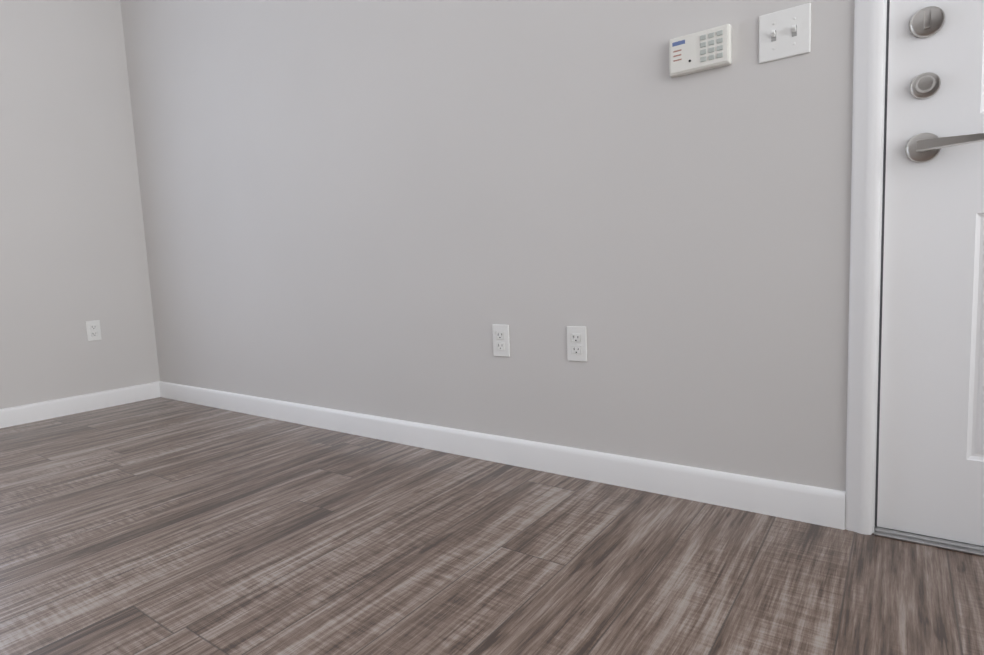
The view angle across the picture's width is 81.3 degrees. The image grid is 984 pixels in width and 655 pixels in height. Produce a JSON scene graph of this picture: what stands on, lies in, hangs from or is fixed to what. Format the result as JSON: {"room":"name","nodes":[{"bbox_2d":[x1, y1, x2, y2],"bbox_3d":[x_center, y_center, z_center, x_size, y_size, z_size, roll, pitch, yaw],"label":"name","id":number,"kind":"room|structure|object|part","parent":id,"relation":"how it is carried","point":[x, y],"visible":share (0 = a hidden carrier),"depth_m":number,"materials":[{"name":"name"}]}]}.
{"room":"empty living room","nodes":[
{"label":"empty living room","id":0,"kind":"room"},
{"bbox_2d":[0,0,159,408],"bbox_3d":[-3.959,-0.581,1.037,0.150,2.695,6.400,2,7,36],"label":"wall","id":1,"kind":"structure","parent":0,"point":[73,255],"depth_m":3.17,"materials":[{"name":"beige paint"}]},
{"bbox_2d":[0,382,159,427],"bbox_3d":[-3.826,0.710,1.133,0.013,0.097,6.070,2,7,36],"label":"baseboard","id":2,"kind":"structure","parent":1,"relation":"attached to","point":[17,415],"depth_m":3.21,"materials":[{"name":"white wood"}]},
{"bbox_2d":[86,320,101,340],"bbox_3d":[-2.277,0.018,3.279,0.009,0.114,0.070,2,7,36],"label":"electrical outlet","id":3,"kind":"object","parent":1,"relation":"attached to","point":[93,329],"visible":1,"depth_m":3.28,"materials":[{"name":"white plastic"}]},
{"bbox_2d":[120,0,854,490],"bbox_3d":[0.993,-0.831,1.319,7.570,2.695,0.150,2,7,36],"label":"wall","id":4,"kind":"structure","parent":0,"point":[392,208],"depth_m":1.95,"materials":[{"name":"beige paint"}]},
{"bbox_2d":[492,324,509,356],"bbox_3d":[0.031,0.046,2.028,0.070,0.114,0.009,2,7,36],"label":"electrical outlet","id":5,"kind":"object","parent":4,"relation":"attached to","point":[501,343],"visible":1,"depth_m":2.02,"materials":[{"name":"white plastic"}]},
{"bbox_2d":[156,381,845,529],"bbox_3d":[-0.573,0.426,2.509,3.616,0.097,0.013,2,7,36],"label":"baseboard","id":6,"kind":"structure","parent":4,"relation":"attached to","point":[806,503],"depth_m":1.91,"materials":[{"name":"white wood"}]},
{"bbox_2d":[567,326,586,361],"bbox_3d":[0.274,0.053,1.855,0.070,0.114,0.009,2,7,36],"label":"electrical outlet","id":7,"kind":"object","parent":4,"relation":"attached to","point":[576,343],"visible":1,"depth_m":1.85,"materials":[{"name":"white plastic"}]},
{"bbox_2d":[669,24,730,77],"bbox_3d":[0.555,-0.739,1.536,0.158,0.098,0.028,2,7,36],"label":"alarm keypad","id":8,"kind":"object","parent":4,"relation":"attached to","point":[703,50],"visible":0.96,"depth_m":1.52,"materials":[{"name":"white plastic"}]},
{"bbox_2d":[759,3,810,63],"bbox_3d":[0.723,-0.730,1.421,0.116,0.116,0.022,2,7,36],"label":"switch plate","id":9,"kind":"object","parent":4,"relation":"attached to","point":[785,33],"visible":1,"depth_m":1.42,"materials":[{"name":"white plastic"}]},
{"bbox_2d":[845,0,889,534],"bbox_3d":[1.321,-0.522,1.115,1.042,2.094,0.167,2,7,36],"label":"door frame","id":10,"kind":"structure","parent":4,"relation":"attached to","point":[867,107],"depth_m":1.37,"materials":[{"name":"white wood"}]},
{"bbox_2d":[877,0,983,545],"bbox_3d":[1.290,-0.489,1.073,0.908,2.015,0.107,2,7,36],"label":"entry door","id":11,"kind":"structure","parent":4,"relation":"in","point":[931,458],"depth_m":1.32,"materials":[{"name":"paint"}]},
{"bbox_3d":[0.996,-0.542,1.250,0.149,0.339,0.062,2,7,36],"label":"entry door hardware","id":12,"kind":"part","parent":11,"relation":"part of","materials":[{"name":"silver metal"}]},
{"bbox_2d":[0,397,983,654],"bbox_3d":[-0.756,0.895,-1.064,7.870,0.100,6.400,2,7,36],"label":"floor","id":13,"kind":"structure","parent":0,"point":[160,525],"depth_m":1.39,"materials":[{"name":"laminate"}]},
{"bbox_2d":[874,526,983,555],"bbox_3d":[1.368,0.513,1.222,0.918,0.011,0.162,2,7,36],"label":"door threshold sill","id":14,"kind":"structure","parent":13,"relation":"on","point":[968,548],"depth_m":1.37,"materials":[{"name":"silver metal"}]}
]}

